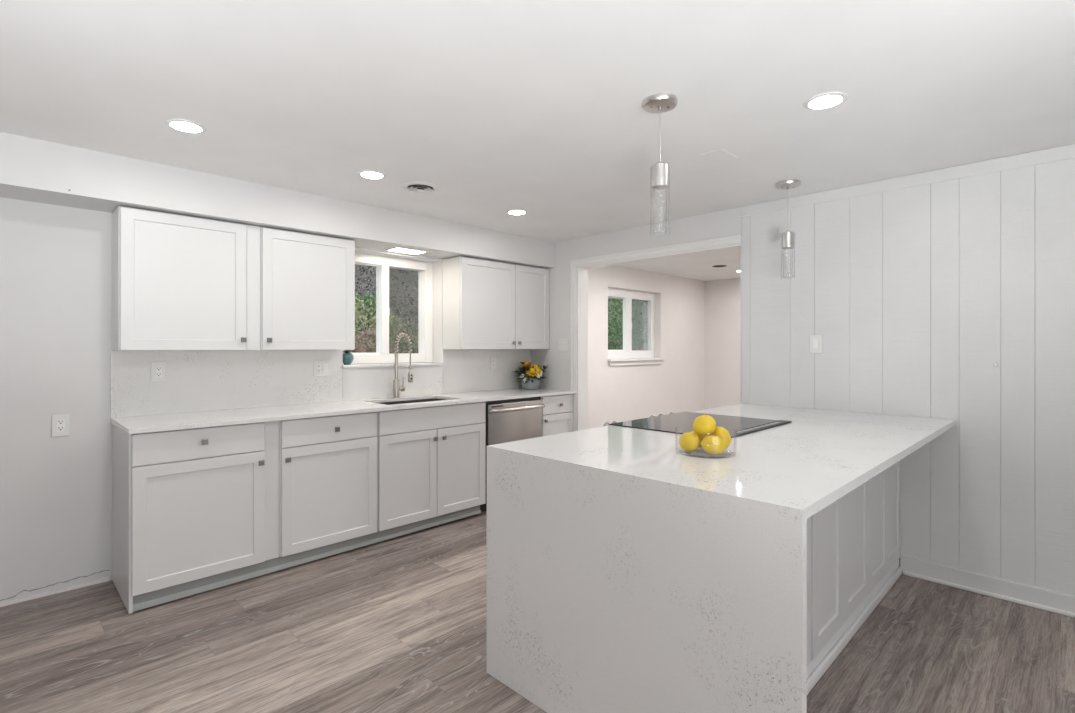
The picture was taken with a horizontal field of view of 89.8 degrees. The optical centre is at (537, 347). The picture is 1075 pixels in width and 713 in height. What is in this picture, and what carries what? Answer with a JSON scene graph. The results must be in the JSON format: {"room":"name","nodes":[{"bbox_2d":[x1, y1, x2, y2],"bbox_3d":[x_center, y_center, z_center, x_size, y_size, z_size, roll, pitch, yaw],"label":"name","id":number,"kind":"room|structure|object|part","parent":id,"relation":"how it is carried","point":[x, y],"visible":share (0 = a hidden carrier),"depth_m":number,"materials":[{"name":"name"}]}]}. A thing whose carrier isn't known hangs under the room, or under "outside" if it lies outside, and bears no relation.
{"room":"kitchen","nodes":[
{"label":"kitchen","id":0,"kind":"room"},
{"bbox_2d":[0,197,704,606],"bbox_3d":[-1.134,0.158,4.492,9.834,2.309,0.276,0,0,-45],"label":"wall","id":1,"kind":"structure","parent":0,"point":[56,260],"depth_m":2.93,"materials":[{"name":"white paint"}]},
{"bbox_2d":[52,414,69,436],"bbox_3d":[-2.550,0.418,2.887,0.073,0.118,0.009,0,0,-45],"label":"wall outlet","id":2,"kind":"object","parent":1,"relation":"attached to","point":[60,422],"visible":1,"depth_m":2.88,"materials":[{"name":"plastic"}]},
{"bbox_2d":[57,419,64,431],"bbox_3d":[-2.549,0.418,2.885,0.034,0.068,0.003,0,0,-45],"label":"receptacle","id":3,"kind":"object","parent":2,"relation":"attached to","point":[60,422],"depth_m":2.88,"materials":[{"name":"plastic"}]},
{"bbox_2d":[112,206,259,350],"bbox_3d":[-2.046,-0.366,3.184,0.704,0.771,0.295,0,0,-45],"label":"upper cabinet","id":4,"kind":"object","parent":1,"relation":"attached to","point":[180,282],"visible":1,"depth_m":3.06,"materials":[{"name":"paint"}]},
{"bbox_2d":[110,350,342,417],"bbox_3d":[-1.921,0.209,3.510,1.352,0.377,0.014,0,0,-45],"label":"backsplash","id":5,"kind":"structure","parent":1,"relation":"attached to","point":[196,381],"depth_m":3.42,"materials":[{"name":"white stone"}]},
{"bbox_2d":[151,362,165,381],"bbox_3d":[-2.234,0.145,3.182,0.073,0.118,0.009,0,0,-45],"label":"wall outlet","id":6,"kind":"object","parent":5,"relation":"attached to","point":[158,369],"visible":1,"depth_m":3.18,"materials":[{"name":"plastic"}]},
{"bbox_2d":[155,366,161,377],"bbox_3d":[-2.232,0.145,3.180,0.034,0.068,0.003,0,0,-45],"label":"receptacle","id":7,"kind":"object","parent":6,"relation":"attached to","point":[158,369],"depth_m":3.18,"materials":[{"name":"plastic"}]},
{"bbox_2d":[314,360,328,376],"bbox_3d":[-1.546,0.151,3.867,0.112,0.116,0.010,0,0,-45],"label":"outlet switch plate","id":8,"kind":"object","parent":5,"relation":"attached to","point":[321,367],"visible":1,"depth_m":3.86,"materials":[{"name":"plastic"}]},
{"bbox_2d":[316,364,320,372],"bbox_3d":[-1.561,0.151,3.849,0.034,0.068,0.003,0,0,-45],"label":"receptacle","id":9,"kind":"object","parent":8,"relation":"attached to","point":[318,366],"depth_m":3.85,"materials":[{"name":"plastic"}]},
{"bbox_2d":[0,132,553,268],"bbox_3d":[-2.130,-0.877,3.082,6.133,0.238,0.328,0,0,-45],"label":"soffit","id":10,"kind":"structure","parent":1,"relation":"attached to","point":[31,169],"depth_m":3.14,"materials":[{"name":"white paint"}]},
{"bbox_2d":[260,227,354,349],"bbox_3d":[-1.578,-0.366,3.650,0.612,0.771,0.295,0,0,-45],"label":"upper cabinet","id":11,"kind":"object","parent":1,"relation":"attached to","point":[307,281],"visible":0.97,"depth_m":3.55,"materials":[{"name":"paint"}]},
{"bbox_2d":[343,253,432,363],"bbox_3d":[-1.263,-0.304,4.439,0.886,0.868,0.122,0,0,-45],"label":"window","id":12,"kind":"structure","parent":1,"relation":"in","point":[382,264],"depth_m":4.45,"materials":[{"name":"plastic"}]},
{"bbox_3d":[-1.405,-0.306,4.289,0.315,0.720,0.024,0,0,-45],"label":"sash","id":13,"kind":"part","parent":12,"relation":"part of","materials":[{"name":"plastic"}]},
{"bbox_3d":[-1.267,-0.306,4.421,0.066,0.720,0.103,0,0,-45],"label":"meeting rail","id":14,"kind":"part","parent":12,"relation":"part of","materials":[{"name":"plastic"}]},
{"bbox_2d":[342,362,443,367],"bbox_3d":[-1.172,0.143,4.340,0.895,0.024,0.167,0,0,-45],"label":"window sill","id":15,"kind":"structure","parent":1,"relation":"attached to","point":[421,363],"depth_m":4.25,"materials":[{"name":"white stone"}]},
{"bbox_2d":[343,350,353,364],"bbox_3d":[-1.445,0.066,4.079,0.105,0.129,0.101,0,0,-29],"label":"succulent pot","id":16,"kind":"object","parent":15,"relation":"on","point":[348,357],"visible":0.85,"depth_m":4.05,"materials":[{"name":"teal ceramic"}]},
{"bbox_2d":[343,365,442,400],"bbox_3d":[-1.127,0.276,4.302,0.889,0.242,0.014,0,0,-45],"label":"backsplash","id":17,"kind":"structure","parent":1,"relation":"attached to","point":[372,382],"depth_m":4.24,"materials":[{"name":"white stone"}]},
{"bbox_2d":[383,246,429,254],"bbox_3d":[-1.023,-0.754,4.225,0.300,0.008,0.200,0,0,-45],"label":"soffit light","id":18,"kind":"object","parent":1,"relation":"attached to","point":[397,249],"visible":1,"depth_m":4.20,"materials":[{"name":"plastic"}]},
{"bbox_2d":[389,248,422,253],"bbox_3d":[-1.023,-0.755,4.225,0.249,0.005,0.149,0,0,-45],"label":"diffuser","id":19,"kind":"object","parent":18,"relation":"attached to","point":[399,250],"depth_m":4.20,"materials":[{"name":"white plastic"}]},
{"bbox_2d":[442,349,530,393],"bbox_3d":[-0.441,0.209,4.986,1.048,0.377,0.014,0,0,-45],"label":"backsplash","id":20,"kind":"structure","parent":1,"relation":"attached to","point":[463,370],"depth_m":4.91,"materials":[{"name":"white stone"}]},
{"bbox_2d":[490,357,495,369],"bbox_3d":[-0.409,0.148,5.000,0.073,0.118,0.009,0,0,-45],"label":"wall outlet","id":21,"kind":"object","parent":20,"relation":"attached to","point":[492,359],"visible":1,"depth_m":4.99,"materials":[{"name":"plastic"}]},
{"bbox_2d":[442,256,548,349],"bbox_3d":[-0.339,-0.366,4.885,1.047,0.771,0.295,0,0,-45],"label":"upper cabinet","id":22,"kind":"object","parent":1,"relation":"attached to","point":[487,304],"visible":1,"depth_m":4.67,"materials":[{"name":"paint"}]},
{"bbox_3d":[-0.418,-0.365,4.649,0.595,0.762,0.019,0,0,-45],"label":"door","id":23,"kind":"part","parent":22,"relation":"part of","materials":[{"name":"paint"}]},
{"bbox_3d":[-0.047,-0.365,5.018,0.437,0.762,0.019,0,0,-45],"label":"door","id":24,"kind":"part","parent":22,"relation":"part of","materials":[{"name":"paint"}]},
{"bbox_2d":[608,288,654,358],"bbox_3d":[1.115,-0.283,6.737,1.118,0.847,0.122,0,0,-45],"label":"window","id":25,"kind":"structure","parent":1,"relation":"in","point":[627,296],"depth_m":6.74,"materials":[{"name":"plastic"}]},
{"bbox_3d":[0.921,-0.283,6.551,0.351,0.647,0.024,0,0,-45],"label":"sash","id":26,"kind":"part","parent":25,"relation":"part of","materials":[{"name":"plastic"}]},
{"bbox_3d":[1.115,-0.283,6.692,0.123,0.647,0.056,0,0,-45],"label":"meeting rail","id":27,"kind":"part","parent":25,"relation":"part of","materials":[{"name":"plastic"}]},
{"bbox_2d":[609,360,661,365],"bbox_3d":[1.222,0.192,6.636,1.100,0.052,0.021,0,0,-45],"label":"trim","id":28,"kind":"structure","parent":1,"relation":"attached to","point":[647,362],"depth_m":6.58,"materials":[{"name":"paint"}]},
{"bbox_2d":[607,358,664,361],"bbox_3d":[1.201,0.153,6.657,1.150,0.024,0.136,0,0,-45],"label":"window sill","id":29,"kind":"structure","parent":1,"relation":"attached to","point":[634,359],"depth_m":6.58,"materials":[{"name":"paint"}]},
{"bbox_2d":[0,0,1074,280],"bbox_3d":[1.218,-1.029,2.131,9.834,0.134,6.400,0,0,-45],"label":"ceiling","id":30,"kind":"structure","parent":0,"point":[535,107],"depth_m":2.13,"materials":[{"name":"paint"}]},
{"bbox_2d":[165,119,206,132],"bbox_3d":[-1.582,-0.993,2.430,0.158,0.007,0.158,0,0,-45],"label":"recessed light","id":31,"kind":"object","parent":30,"relation":"in","point":[182,125],"visible":1,"depth_m":2.42,"materials":[{"name":"plastic"}]},
{"bbox_2d":[171,122,200,130],"bbox_3d":[-1.582,-0.994,2.430,0.115,0.004,0.115,0,0,-45],"label":"diffuser","id":32,"kind":"object","parent":31,"relation":"attached to","point":[180,126],"depth_m":2.42,"materials":[{"name":"white plastic"}]},
{"bbox_2d":[358,170,385,178],"bbox_3d":[-0.955,-0.993,3.112,0.158,0.007,0.158,0,0,-45],"label":"recessed light","id":33,"kind":"object","parent":30,"relation":"in","point":[370,174],"visible":1,"depth_m":3.10,"materials":[{"name":"plastic"}]},
{"bbox_2d":[362,172,381,177],"bbox_3d":[-0.955,-0.994,3.112,0.115,0.004,0.115,0,0,-45],"label":"diffuser","id":34,"kind":"object","parent":33,"relation":"attached to","point":[364,174],"depth_m":3.10,"materials":[{"name":"white plastic"}]},
{"bbox_2d":[401,181,439,192],"bbox_3d":[-0.729,-1.111,3.361,0.240,0.271,0.240,0,0,-45],"label":"ceiling vent","id":35,"kind":"object","parent":30,"relation":"in","point":[415,186],"visible":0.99,"depth_m":3.34,"materials":[{"name":"plastic"}]},
{"bbox_2d":[506,209,527,214],"bbox_3d":[-0.151,-0.993,3.974,0.158,0.007,0.158,0,0,-45],"label":"recessed light","id":36,"kind":"object","parent":30,"relation":"in","point":[513,211],"visible":1,"depth_m":3.97,"materials":[{"name":"plastic"}]},
{"bbox_2d":[509,211,524,213],"bbox_3d":[-0.151,-0.994,3.974,0.115,0.004,0.115,0,0,-45],"label":"diffuser","id":37,"kind":"object","parent":36,"relation":"attached to","point":[510,212],"depth_m":3.97,"materials":[{"name":"white plastic"}]},
{"bbox_2d":[642,93,677,233],"bbox_3d":[0.495,-0.726,2.183,0.140,0.540,0.140,0,0,-45],"label":"pendant lamp","id":38,"kind":"object","parent":30,"relation":"hanging from","point":[659,103],"visible":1,"depth_m":2.16,"materials":[{"name":"silver metal"}]},
{"bbox_3d":[0.495,-0.854,2.183,0.004,0.210,0.004,0,0,-45],"label":"cord","id":39,"kind":"part","parent":38,"relation":"part of","materials":[{"name":"silver metal"}]},
{"bbox_2d":[701,149,736,162],"bbox_3d":[0.942,-0.995,2.809,0.170,0.003,0.120,0,0,-45],"label":"cover plate","id":40,"kind":"object","parent":30,"relation":"attached to","point":[720,155],"visible":1,"depth_m":2.81,"materials":[{"name":"paint"}]},
{"bbox_2d":[775,179,800,277],"bbox_3d":[1.519,-0.707,3.273,0.140,0.578,0.140,0,0,-45],"label":"pendant lamp","id":41,"kind":"object","parent":30,"relation":"hanging from","point":[788,236],"visible":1,"depth_m":3.25,"materials":[{"name":"silver metal"}]},
{"bbox_2d":[803,92,847,109],"bbox_3d":[1.164,-0.993,2.183,0.158,0.007,0.158,0,0,-45],"label":"recessed light","id":42,"kind":"object","parent":30,"relation":"in","point":[830,99],"visible":1,"depth_m":2.17,"materials":[{"name":"plastic"}]},
{"bbox_2d":[809,96,840,107],"bbox_3d":[1.164,-0.994,2.183,0.115,0.004,0.115,0,0,-45],"label":"diffuser","id":43,"kind":"object","parent":42,"relation":"attached to","point":[818,101],"depth_m":2.18,"materials":[{"name":"white plastic"}]},
{"bbox_2d":[0,511,1074,712],"bbox_3d":[1.271,1.343,2.184,9.984,0.060,6.400,0,0,-45],"label":"floor","id":44,"kind":"structure","parent":0,"point":[398,624],"depth_m":2.37,"materials":[{"name":"grey wood"}]},
{"bbox_2d":[112,420,278,613],"bbox_3d":[-1.935,0.865,3.075,0.704,0.888,0.606,0,0,-45],"label":"base cabinet","id":45,"kind":"object","parent":44,"relation":"on","point":[191,504],"visible":0.88,"depth_m":2.85,"materials":[{"name":"paint"}]},
{"bbox_3d":[-1.772,0.507,2.860,0.610,0.157,0.019,0,0,-45],"label":"drawer","id":46,"kind":"part","parent":45,"relation":"part of","materials":[{"name":"paint"}]},
{"bbox_3d":[-1.772,0.906,2.860,0.610,0.628,0.019,0,0,-45],"label":"door","id":47,"kind":"part","parent":45,"relation":"part of","materials":[{"name":"paint"}]},
{"bbox_3d":[-1.755,0.498,2.845,0.029,0.029,0.026,0,0,-45],"label":"knob","id":48,"kind":"part","parent":45,"relation":"part of","materials":[{"name":"silver metal"}]},
{"bbox_3d":[-1.557,0.651,3.042,0.029,0.029,0.026,0,0,-45],"label":"knob","id":49,"kind":"part","parent":45,"relation":"part of","materials":[{"name":"silver metal"}]},
{"bbox_2d":[133,505,480,611],"bbox_3d":[-1.228,1.265,3.446,2.195,0.082,0.025,0,0,-45],"label":"toe kick","id":50,"kind":"object","parent":44,"relation":"on","point":[142,601],"visible":0.82,"depth_m":3.16,"materials":[{"name":"paint"}]},
{"bbox_2d":[279,411,376,556],"bbox_3d":[-1.465,0.822,3.543,0.619,0.802,0.606,0,0,-45],"label":"base cabinet","id":51,"kind":"object","parent":44,"relation":"on","point":[328,464],"visible":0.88,"depth_m":3.32,"materials":[{"name":"paint"}]},
{"bbox_3d":[-1.277,0.507,3.353,0.602,0.157,0.019,0,0,-45],"label":"drawer","id":52,"kind":"part","parent":51,"relation":"part of","materials":[{"name":"paint"}]},
{"bbox_2d":[377,402,485,530],"bbox_3d":[-0.920,0.822,4.086,0.915,0.802,0.606,0,0,-45],"label":"base cabinet","id":53,"kind":"object","parent":44,"relation":"on","point":[431,461],"visible":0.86,"depth_m":3.85,"materials":[{"name":"paint"}]},
{"bbox_2d":[110,388,575,433],"bbox_3d":[-1.023,0.409,3.982,3.290,0.022,0.607,0,0,-45],"label":"countertop","id":54,"kind":"structure","parent":53,"relation":"on","point":[175,421],"depth_m":3.39,"materials":[{"name":"white stone"}]},
{"bbox_2d":[393,333,412,397],"bbox_3d":[-1.027,0.142,4.187,0.095,0.511,0.256,0,0,-45],"label":"faucet","id":55,"kind":"object","parent":54,"relation":"on","point":[396,388],"visible":1,"depth_m":4.22,"materials":[{"name":"silver metal"}]},
{"bbox_3d":[-1.038,0.148,4.171,0.032,0.030,0.236,0,0,-45],"label":"docking arm","id":56,"kind":"part","parent":55,"relation":"part of","materials":[{"name":"silver metal"}]},
{"bbox_2d":[379,398,445,404],"bbox_3d":[-0.938,0.526,4.086,0.684,0.214,0.427,0,0,-45],"label":"sink","id":57,"kind":"object","parent":54,"relation":"in","point":[431,399],"visible":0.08,"depth_m":4.29,"materials":[{"name":"metal"}]},
{"bbox_2d":[513,361,547,389],"bbox_3d":[-0.068,0.263,5.119,0.333,0.267,0.320,0,0,-45],"label":"flower arrangement","id":58,"kind":"object","parent":54,"relation":"on","point":[534,372],"visible":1,"depth_m":5.05,"materials":[{"name":"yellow plant"}]},
{"bbox_3d":[-0.892,0.906,3.738,0.451,0.628,0.019,0,0,-45],"label":"door","id":59,"kind":"part","parent":53,"relation":"part of","materials":[{"name":"paint"}]},
{"bbox_3d":[-0.570,0.906,4.058,0.448,0.628,0.019,0,0,-45],"label":"door","id":60,"kind":"part","parent":53,"relation":"part of","materials":[{"name":"paint"}]},
{"bbox_2d":[480,396,544,511],"bbox_3d":[-0.358,0.866,4.612,0.622,0.885,0.654,0,0,-45],"label":"dishwasher","id":61,"kind":"object","parent":44,"relation":"on","point":[510,420],"visible":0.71,"depth_m":4.39,"materials":[{"name":"silver metal"}]},
{"bbox_3d":[-0.246,1.262,4.498,0.618,0.094,0.020,0,0,-45],"label":"toe panel","id":62,"kind":"part","parent":61,"relation":"part of","materials":[{"name":"black plastic"}]},
{"bbox_3d":[-0.192,0.829,4.450,0.602,0.757,0.060,0,0,-45],"label":"door","id":63,"kind":"part","parent":61,"relation":"part of","materials":[{"name":"silver metal"}]},
{"bbox_3d":[-0.149,0.500,4.408,0.592,0.034,0.068,0,0,-45],"label":"handle","id":64,"kind":"part","parent":61,"relation":"part of","materials":[{"name":"metal"}]},
{"bbox_2d":[541,394,572,436],"bbox_3d":[-0.006,0.822,4.997,0.417,0.802,0.606,0,0,-45],"label":"base cabinet","id":65,"kind":"object","parent":44,"relation":"on","point":[557,416],"visible":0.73,"depth_m":4.79,"materials":[{"name":"paint"}]},
{"bbox_3d":[0.181,0.507,4.807,0.401,0.157,0.019,0,0,-45],"label":"drawer","id":66,"kind":"part","parent":65,"relation":"part of","materials":[{"name":"paint"}]},
{"bbox_3d":[0.181,0.906,4.807,0.401,0.628,0.019,0,0,-45],"label":"door","id":67,"kind":"part","parent":65,"relation":"part of","materials":[{"name":"paint"}]},
{"bbox_2d":[807,461,901,694],"bbox_3d":[0.988,0.870,2.651,2.296,0.883,0.919,0,0,-45],"label":"panel","id":68,"kind":"object","parent":44,"relation":"on","point":[853,543],"visible":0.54,"depth_m":2.43,"materials":[{"name":"paint"}]},
{"bbox_2d":[487,403,955,712],"bbox_3d":[1.046,0.855,2.570,2.328,0.914,1.209,0,0,-45],"label":"countertop","id":69,"kind":"structure","parent":68,"relation":"on","point":[627,572],"depth_m":1.73,"materials":[{"name":"white stone"}]},
{"bbox_3d":[0.232,0.870,1.759,0.030,0.884,1.209,0,0,-45],"label":"waterfall panel","id":70,"kind":"part","parent":69,"relation":"part of","materials":[{"name":"white stone"}]},
{"bbox_2d":[675,427,736,458],"bbox_3d":[0.630,0.351,2.025,0.220,0.092,0.220,0,0,-45],"label":"glass bowl","id":71,"kind":"object","parent":69,"relation":"on","point":[675,427],"visible":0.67,"depth_m":1.96,"materials":[{"name":"clear glass"}]},
{"bbox_2d":[679,432,699,451],"bbox_3d":[0.567,0.354,2.018,0.074,0.073,0.084,0,0,-45],"label":"lemon","id":72,"kind":"object","parent":71,"relation":"in","point":[689,441],"visible":1,"depth_m":1.99,"materials":[{"name":"yellow food"}]},
{"bbox_2d":[692,431,707,447],"bbox_3d":[0.620,0.353,2.082,0.081,0.069,0.073,0,0,-45],"label":"lemon","id":73,"kind":"object","parent":71,"relation":"in","point":[701,437],"visible":0.13,"depth_m":2.05,"materials":[{"name":"yellow food"}]},
{"bbox_2d":[693,415,715,435],"bbox_3d":[0.624,0.291,2.017,0.078,0.077,0.080,0,0,-45],"label":"lemon","id":74,"kind":"object","parent":71,"relation":"in","point":[703,425],"visible":1,"depth_m":1.99,"materials":[{"name":"yellow food"}]},
{"bbox_2d":[701,436,725,453],"bbox_3d":[0.642,0.355,1.966,0.081,0.067,0.077,0,0,-45],"label":"lemon","id":75,"kind":"object","parent":71,"relation":"in","point":[710,444],"visible":1,"depth_m":1.94,"materials":[{"name":"yellow food"}]},
{"bbox_2d":[710,426,730,448],"bbox_3d":[0.690,0.341,2.029,0.074,0.087,0.072,0,0,-45],"label":"lemon","id":76,"kind":"object","parent":71,"relation":"in","point":[721,432],"visible":0.52,"depth_m":2.00,"materials":[{"name":"yellow food"}]},
{"bbox_3d":[0.772,0.827,1.820,0.815,0.795,0.020,0,0,-45],"label":"panel","id":77,"kind":"part","parent":68,"relation":"part of","materials":[{"name":"paint"}]},
{"bbox_3d":[1.352,0.827,2.398,0.791,0.795,0.020,0,0,-45],"label":"panel","id":78,"kind":"part","parent":68,"relation":"part of","materials":[{"name":"paint"}]},
{"bbox_3d":[1.296,1.291,2.321,2.266,0.041,0.016,0,0,-45],"label":"shoe moulding","id":79,"kind":"part","parent":68,"relation":"part of","materials":[{"name":"paint"}]},
{"bbox_3d":[1.873,0.827,2.918,0.664,0.795,0.020,0,0,-45],"label":"panel","id":80,"kind":"part","parent":68,"relation":"part of","materials":[{"name":"paint"}]},
{"bbox_2d":[603,412,791,437],"bbox_3d":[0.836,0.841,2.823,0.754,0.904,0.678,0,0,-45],"label":"cooktop","id":81,"kind":"object","parent":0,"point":[683,422],"visible":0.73,"depth_m":2.77,"materials":[{"name":"black glass"}]},
{"bbox_3d":[1.054,0.393,2.605,0.754,0.008,0.061,0,0,-45],"label":"vent trim","id":82,"kind":"part","parent":81,"relation":"part of","materials":[{"name":"black plastic"}]},
{"bbox_2d":[531,207,899,566],"bbox_3d":[2.182,0.158,3.197,0.138,2.309,6.250,0,0,-45],"label":"wall","id":83,"kind":"structure","parent":0,"point":[725,223],"depth_m":4.84,"materials":[{"name":"white paint"}]},
{"bbox_2d":[559,339,567,350],"bbox_3d":[0.237,-0.021,5.040,0.014,0.116,0.116,0,0,-45],"label":"light switch","id":84,"kind":"object","parent":83,"relation":"attached to","point":[563,343],"visible":1,"depth_m":5.04,"materials":[{"name":"plastic"}]},
{"bbox_2d":[570,235,740,430],"bbox_3d":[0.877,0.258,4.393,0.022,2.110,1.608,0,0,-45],"label":"trim","id":85,"kind":"structure","parent":83,"relation":"attached to","point":[736,239],"depth_m":4.75,"materials":[{"name":"paint"}]},
{"bbox_2d":[741,144,1074,216],"bbox_3d":[2.890,-0.959,2.378,0.014,0.072,4.089,0,0,-45],"label":"trim","id":86,"kind":"structure","parent":83,"relation":"attached to","point":[1066,152],"depth_m":3.07,"materials":[{"name":"white wood"}]},
{"bbox_2d":[705,278,739,408],"bbox_3d":[3.960,0.158,6.430,0.120,2.309,4.720,0,0,-45],"label":"wall","id":87,"kind":"structure","parent":0,"point":[722,297],"depth_m":7.69,"materials":[{"name":"white paint"}]},
{"bbox_2d":[741,158,1074,595],"bbox_3d":[2.891,0.149,2.378,0.012,2.148,4.088,0,0,-45],"label":"paneled wall","id":88,"kind":"structure","parent":0,"point":[913,295],"depth_m":2.98,"materials":[{"name":"white wood"}]},
{"bbox_2d":[810,335,821,352],"bbox_3d":[1.789,-0.021,3.467,0.010,0.118,0.075,0,0,-45],"label":"light switch","id":89,"kind":"object","parent":88,"relation":"attached to","point":[815,340],"visible":1,"depth_m":3.46,"materials":[{"name":"plastic"}]},
{"bbox_2d":[900,556,1074,617],"bbox_3d":[3.217,1.264,2.030,0.042,0.098,3.134,0,0,-45],"label":"baseboard","id":90,"kind":"structure","parent":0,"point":[1036,597],"depth_m":2.84,"materials":[{"name":"paint"}]},
{"label":"outside","id":91,"kind":"structure","parent":0,"visible":0},
{"bbox_2d":[353,264,642,362],"bbox_3d":[-1.124,-2.717,16.004,27.000,8.317,16.000,0,0,-45],"label":"hillside","id":92,"kind":"structure","parent":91,"point":[372,277],"depth_m":11.30,"materials":[{"name":"soil"}]},
{"bbox_2d":[355,292,397,332],"bbox_3d":[-2.845,-0.524,8.750,1.178,0.763,1.187,0,0,-45],"label":"shrub","id":93,"kind":"object","parent":92,"relation":"on","point":[366,298],"visible":0.2,"depth_m":8.62,"materials":[{"name":"green plant"}]},
{"bbox_2d":[350,328,406,363],"bbox_3d":[-1.987,0.383,6.228,1.119,1.322,1.119,0,0,-45],"label":"shrub","id":94,"kind":"object","parent":92,"relation":"on","point":[357,347],"visible":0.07,"depth_m":6.18,"materials":[{"name":"green plant"}]},
{"bbox_2d":[352,297,417,353],"bbox_3d":[-2.458,-0.057,7.311,1.674,1.252,1.706,0,0,-45],"label":"shrub","id":95,"kind":"object","parent":92,"relation":"on","point":[372,319],"visible":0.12,"depth_m":7.29,"materials":[{"name":"green plant"}]},
{"bbox_2d":[354,317,419,362],"bbox_3d":[-1.667,0.172,7.296,1.759,1.163,1.716,0,0,-45],"label":"shrub","id":96,"kind":"object","parent":92,"relation":"on","point":[408,323],"visible":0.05,"depth_m":7.05,"materials":[{"name":"green plant"}]},
{"bbox_2d":[345,265,642,362],"bbox_3d":[3.705,-1.863,18.640,27.129,5.901,10.137,0,0,-45],"label":"undergrowth","id":97,"kind":"object","parent":92,"relation":"on","point":[368,268],"visible":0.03,"depth_m":10.42,"materials":[{"name":"green plant"}]},
{"bbox_2d":[608,298,642,349],"bbox_3d":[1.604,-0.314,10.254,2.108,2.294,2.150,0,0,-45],"label":"shrub","id":98,"kind":"object","parent":92,"relation":"on","point":[612,335],"visible":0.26,"depth_m":10.03,"materials":[{"name":"green plant"}]}
]}

